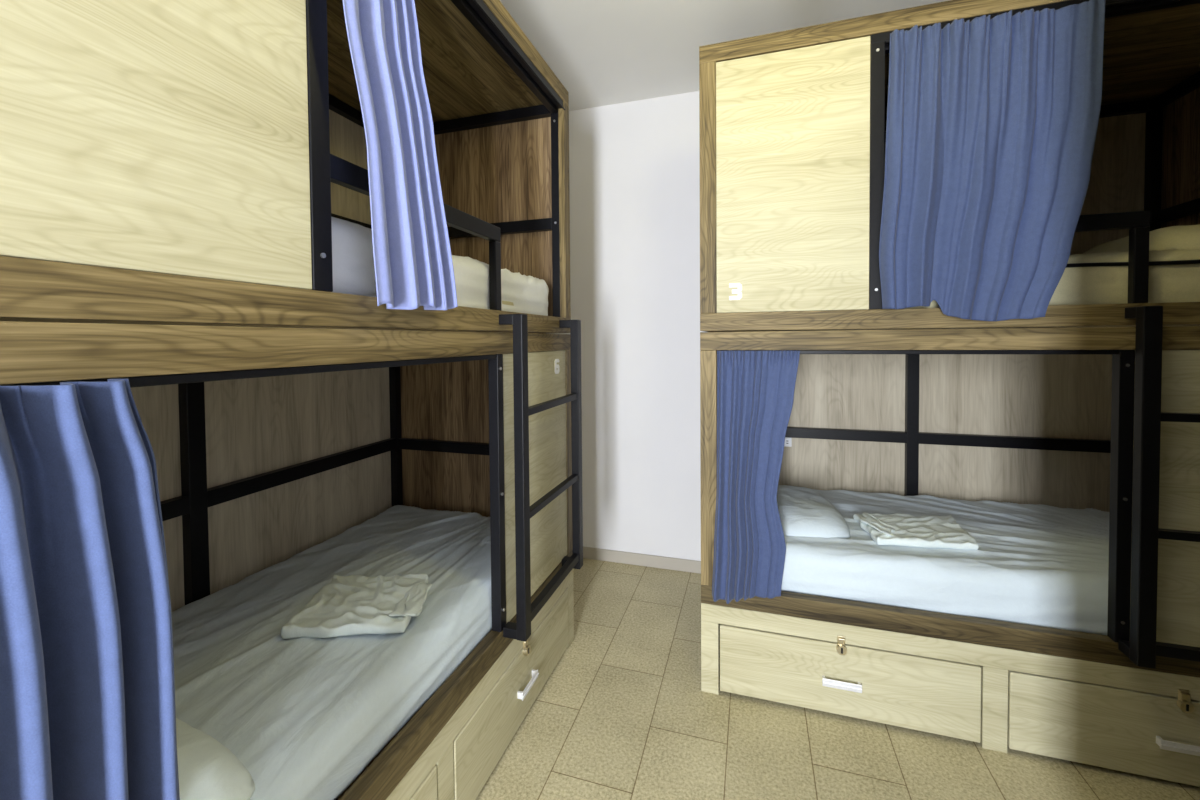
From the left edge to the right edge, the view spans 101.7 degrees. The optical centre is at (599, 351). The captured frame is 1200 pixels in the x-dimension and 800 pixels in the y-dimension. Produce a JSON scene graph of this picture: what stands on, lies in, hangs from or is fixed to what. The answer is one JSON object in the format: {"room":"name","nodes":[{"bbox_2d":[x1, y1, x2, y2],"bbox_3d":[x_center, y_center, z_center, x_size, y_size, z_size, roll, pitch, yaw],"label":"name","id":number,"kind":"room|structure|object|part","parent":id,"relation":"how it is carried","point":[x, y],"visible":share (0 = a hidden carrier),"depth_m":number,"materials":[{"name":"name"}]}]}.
{"room":"dormitory","nodes":[
{"label":"dormitory","id":0,"kind":"room"},
{"bbox_2d":[546,91,704,560],"bbox_3d":[0.969,-0.059,3.044,4.085,3.150,0.100,0,1,17],"label":"wall","id":1,"kind":"structure","parent":0,"point":[634,166],"depth_m":3.21,"materials":[{"name":"white paint"}]},
{"bbox_2d":[583,546,700,573],"bbox_3d":[0.964,1.378,3.026,3.885,0.078,0.012,0,1,17],"label":"baseboard","id":2,"kind":"structure","parent":1,"relation":"attached to","point":[662,562],"depth_m":3.23,"materials":[{"name":"stone"}]},
{"bbox_2d":[500,0,948,110],"bbox_3d":[0.189,-1.616,0.549,4.085,0.100,5.245,0,1,17],"label":"ceiling","id":3,"kind":"structure","parent":0,"point":[603,52],"depth_m":2.46,"materials":[{"name":"paint"}]},
{"bbox_2d":[476,558,1199,799],"bbox_3d":[0.215,1.533,0.627,3.885,0.100,5.045,0,1,17],"label":"floor","id":4,"kind":"structure","parent":0,"point":[624,713],"depth_m":1.80,"materials":[{"name":"beige tile"}]},
{"bbox_2d":[0,0,582,799],"bbox_3d":[-0.919,0.116,1.553,1.155,2.705,2.110,0,1,17],"label":"bunk bed","id":5,"kind":"object","parent":4,"relation":"on","point":[174,174],"visible":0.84,"depth_m":1.45,"materials":[{"name":"beige wood"}]},
{"bbox_2d":[0,379,179,799],"bbox_3d":[-0.649,0.545,0.589,0.117,1.011,0.262,0,1,17],"label":"curtain","id":6,"kind":"object","parent":5,"relation":"hanging from","point":[88,711],"visible":1,"depth_m":0.60,"materials":[{"name":"blue fabric"}]},
{"bbox_3d":[-0.684,-0.631,0.720,0.016,1.023,0.565,0,2,17],"label":"privacy panel","id":7,"kind":"part","parent":5,"relation":"part of","materials":[{"name":"beige wood"}]},
{"bbox_3d":[-0.565,0.034,1.095,0.014,0.016,1.314,0,2,17],"label":"curtain rod","id":8,"kind":"part","parent":5,"relation":"part of","materials":[{"name":"black paint"}]},
{"bbox_3d":[-0.471,-0.021,1.409,0.030,0.076,2.110,0,2,17],"label":"rail","id":9,"kind":"part","parent":5,"relation":"part of","materials":[{"name":"brown wood"}]},
{"bbox_3d":[-0.472,-0.101,1.407,0.030,0.073,2.110,0,2,17],"label":"bed rail","id":10,"kind":"part","parent":5,"relation":"part of","materials":[{"name":"brown wood"}]},
{"bbox_3d":[-0.595,-0.623,1.014,0.030,0.992,0.048,0,2,17],"label":"opening post","id":11,"kind":"part","parent":5,"relation":"part of","materials":[{"name":"black metal"}]},
{"bbox_2d":[171,505,491,799],"bbox_3d":[-0.943,0.939,1.577,0.953,0.231,1.971,0,1,17],"label":"mattress","id":12,"kind":"object","parent":5,"relation":"on","point":[305,716],"visible":0.66,"depth_m":1.39,"materials":[{"name":"white fabric"}]},
{"bbox_2d":[176,718,254,799],"bbox_3d":[-1.038,0.815,0.883,0.680,0.104,0.480,0,2,23],"label":"pillow","id":13,"kind":"object","parent":12,"relation":"on","point":[207,769],"visible":0.16,"depth_m":0.94,"materials":[{"name":"fabric"}]},
{"bbox_2d":[281,573,431,638],"bbox_3d":[-0.749,0.809,1.593,0.389,0.046,0.334,-1,1,-4],"label":"linens","id":14,"kind":"object","parent":12,"relation":"on","point":[353,604],"visible":1,"depth_m":1.53,"materials":[{"name":"white fabric"}]},
{"bbox_2d":[343,0,457,309],"bbox_3d":[-0.480,-0.617,1.180,0.064,1.030,0.386,0,1,17],"label":"curtain","id":15,"kind":"object","parent":5,"relation":"hanging from","point":[413,263],"visible":1,"depth_m":1.16,"materials":[{"name":"blue fabric"}]},
{"bbox_3d":[-0.496,-0.282,1.433,0.029,0.329,0.791,0,2,17],"label":"guard rail","id":16,"kind":"part","parent":5,"relation":"part of","materials":[{"name":"black metal"}]},
{"bbox_3d":[-1.028,1.324,1.081,0.902,0.280,0.926,0,2,17],"label":"drawer","id":17,"kind":"part","parent":5,"relation":"part of","materials":[{"name":"beige wood"}]},
{"bbox_2d":[331,217,548,315],"bbox_3d":[-0.961,-0.223,1.553,0.939,0.248,1.971,0,1,17],"label":"mattress","id":18,"kind":"object","parent":5,"relation":"on","point":[353,269],"visible":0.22,"depth_m":1.62,"materials":[{"name":"white fabric"}]},
{"bbox_3d":[-0.470,1.049,1.438,0.045,0.077,2.110,0,2,17],"label":"bed rail","id":19,"kind":"part","parent":5,"relation":"part of","materials":[{"name":"brown wood"}]},
{"bbox_3d":[-0.369,0.504,1.756,0.038,0.993,0.040,0,2,17],"label":"opening post","id":20,"kind":"part","parent":5,"relation":"part of","materials":[{"name":"black metal"}]},
{"bbox_3d":[-0.724,1.297,2.055,0.902,0.280,0.944,0,2,17],"label":"drawer","id":21,"kind":"part","parent":5,"relation":"part of","materials":[{"name":"beige wood"}]},
{"bbox_3d":[-0.370,-1.131,1.670,0.007,0.007,1.363,0,2,17],"label":"curtain rod","id":22,"kind":"part","parent":5,"relation":"part of","materials":[{"name":"black paint"}]},
{"bbox_3d":[-0.280,1.302,1.917,0.029,0.031,0.140,0,2,17],"label":"drawer handle","id":23,"kind":"part","parent":5,"relation":"part of","materials":[{"name":"white metal"}]},
{"bbox_3d":[-0.262,0.496,2.069,0.016,0.992,0.619,0,2,17],"label":"panel","id":24,"kind":"part","parent":5,"relation":"part of","materials":[{"name":"beige wood"}]},
{"bbox_3d":[-0.172,-0.678,2.369,0.030,1.027,0.066,0,2,17],"label":"post","id":25,"kind":"part","parent":5,"relation":"part of","materials":[{"name":"brown wood"}]},
{"bbox_3d":[-0.162,0.487,2.398,0.030,0.993,0.066,0,2,17],"label":"post","id":26,"kind":"part","parent":5,"relation":"part of","materials":[{"name":"brown wood"}]},
{"bbox_2d":[699,0,1199,786],"bbox_3d":[1.571,0.080,2.197,2.110,2.705,1.155,0,1,17],"label":"bunk bed","id":27,"kind":"object","parent":4,"relation":"on","point":[1095,406],"visible":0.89,"depth_m":1.90,"materials":[{"name":"beige wood"}]},
{"bbox_3d":[0.449,-0.675,2.034,0.066,1.027,0.030,0,2,17],"label":"post","id":28,"kind":"part","parent":27,"relation":"part of","materials":[{"name":"brown wood"}]},
{"bbox_3d":[0.459,0.490,2.063,0.066,0.993,0.030,0,2,17],"label":"post","id":29,"kind":"part","parent":27,"relation":"part of","materials":[{"name":"brown wood"}]},
{"bbox_2d":[712,350,799,603],"bbox_3d":[0.620,0.510,1.965,0.336,1.031,0.052,0,1,17],"label":"curtain","id":30,"kind":"object","parent":27,"relation":"hanging from","point":[755,389],"visible":1,"depth_m":1.97,"materials":[{"name":"blue fabric"}]},
{"bbox_2d":[784,437,791,446],"bbox_3d":[1.110,0.540,2.935,0.075,0.055,0.006,0,1,17],"label":"power outlet","id":31,"kind":"object","parent":27,"relation":"attached to","point":[788,441],"depth_m":2.93,"materials":[{"name":"white plastic"}]},
{"bbox_3d":[0.751,-0.673,1.936,0.565,1.023,0.016,0,2,17],"label":"privacy panel","id":32,"kind":"part","parent":27,"relation":"part of","materials":[{"name":"beige wood"}]},
{"bbox_3d":[0.940,1.293,1.902,0.140,0.031,0.029,0,2,17],"label":"drawer handle","id":33,"kind":"part","parent":27,"relation":"part of","materials":[{"name":"white metal"}]},
{"bbox_3d":[1.079,1.275,2.345,0.926,0.280,0.902,0,2,17],"label":"drawer","id":34,"kind":"part","parent":27,"relation":"part of","materials":[{"name":"beige wood"}]},
{"bbox_3d":[1.044,-0.658,1.848,0.048,0.992,0.030,0,2,17],"label":"opening post","id":35,"kind":"part","parent":27,"relation":"part of","materials":[{"name":"black metal"}]},
{"bbox_3d":[1.114,0.001,1.840,1.314,0.016,0.014,0,2,17],"label":"curtain rod","id":36,"kind":"part","parent":27,"relation":"part of","materials":[{"name":"black paint"}]},
{"bbox_2d":[781,489,1108,634],"bbox_3d":[1.583,0.895,2.249,1.967,0.243,0.946,0,1,17],"label":"mattress","id":37,"kind":"object","parent":27,"relation":"on","point":[1042,565],"visible":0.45,"depth_m":1.93,"materials":[{"name":"white fabric"}]},
{"bbox_2d":[777,485,849,538],"bbox_3d":[0.917,0.750,2.414,0.480,0.093,0.620,0,1,10],"label":"pillow","id":38,"kind":"object","parent":37,"relation":"on","point":[803,511],"visible":0.56,"depth_m":2.19,"materials":[{"name":"white fabric"}]},
{"bbox_2d":[853,512,978,549],"bbox_3d":[1.387,0.770,2.140,0.447,0.044,0.331,0,1,9],"label":"linens","id":39,"kind":"object","parent":37,"relation":"on","point":[931,531],"visible":1,"depth_m":2.09,"materials":[{"name":"white fabric"}]},
{"bbox_3d":[1.430,-0.045,1.744,2.110,0.076,0.030,0,2,17],"label":"rail","id":40,"kind":"part","parent":27,"relation":"part of","materials":[{"name":"brown wood"}]},
{"bbox_3d":[1.429,-0.125,1.742,2.110,0.073,0.030,0,2,17],"label":"bed rail","id":41,"kind":"part","parent":27,"relation":"part of","materials":[{"name":"brown wood"}]},
{"bbox_3d":[1.441,1.025,1.778,2.110,0.077,0.045,0,2,17],"label":"bed rail","id":42,"kind":"part","parent":27,"relation":"part of","materials":[{"name":"brown wood"}]},
{"bbox_2d":[740,249,1199,312],"bbox_3d":[1.575,-0.257,2.230,1.970,0.241,0.930,0,1,17],"label":"mattress","id":43,"kind":"object","parent":27,"relation":"on","point":[1174,275],"visible":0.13,"depth_m":1.69,"materials":[{"name":"beige fabric"}]},
{"bbox_2d":[1083,224,1199,253],"bbox_3d":[2.240,-0.414,1.906,0.460,0.132,0.560,0,1,14],"label":"pillow","id":44,"kind":"object","parent":43,"relation":"on","point":[1186,237],"visible":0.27,"depth_m":1.75,"materials":[{"name":"white fabric"}]},
{"bbox_2d":[879,0,1105,320],"bbox_3d":[1.336,-0.634,1.702,0.643,1.056,0.065,0,1,15],"label":"curtain","id":45,"kind":"object","parent":27,"relation":"hanging from","point":[992,125],"visible":1,"depth_m":1.69,"materials":[{"name":"blue fabric"}]},
{"bbox_3d":[1.709,-1.147,1.607,1.363,0.007,0.007,0,2,17],"label":"curtain rod","id":46,"kind":"part","parent":27,"relation":"part of","materials":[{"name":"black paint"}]},
{"bbox_3d":[2.053,1.274,2.041,0.944,0.280,0.902,0,2,17],"label":"drawer","id":47,"kind":"part","parent":27,"relation":"part of","materials":[{"name":"beige wood"}]},
{"bbox_3d":[1.458,-0.307,1.761,0.791,0.329,0.029,0,2,17],"label":"guard rail","id":48,"kind":"part","parent":27,"relation":"part of","materials":[{"name":"black metal"}]},
{"bbox_3d":[1.768,0.489,1.660,0.040,0.993,0.038,0,2,17],"label":"opening post","id":49,"kind":"part","parent":27,"relation":"part of","materials":[{"name":"black metal"}]},
{"bbox_3d":[2.081,0.489,1.553,0.619,0.992,0.016,0,2,17],"label":"panel","id":50,"kind":"part","parent":27,"relation":"part of","materials":[{"name":"beige wood"}]},
{"bbox_3d":[1.915,1.292,1.598,0.140,0.031,0.029,0,2,17],"label":"drawer handle","id":51,"kind":"part","parent":27,"relation":"part of","materials":[{"name":"white metal"}]}
]}

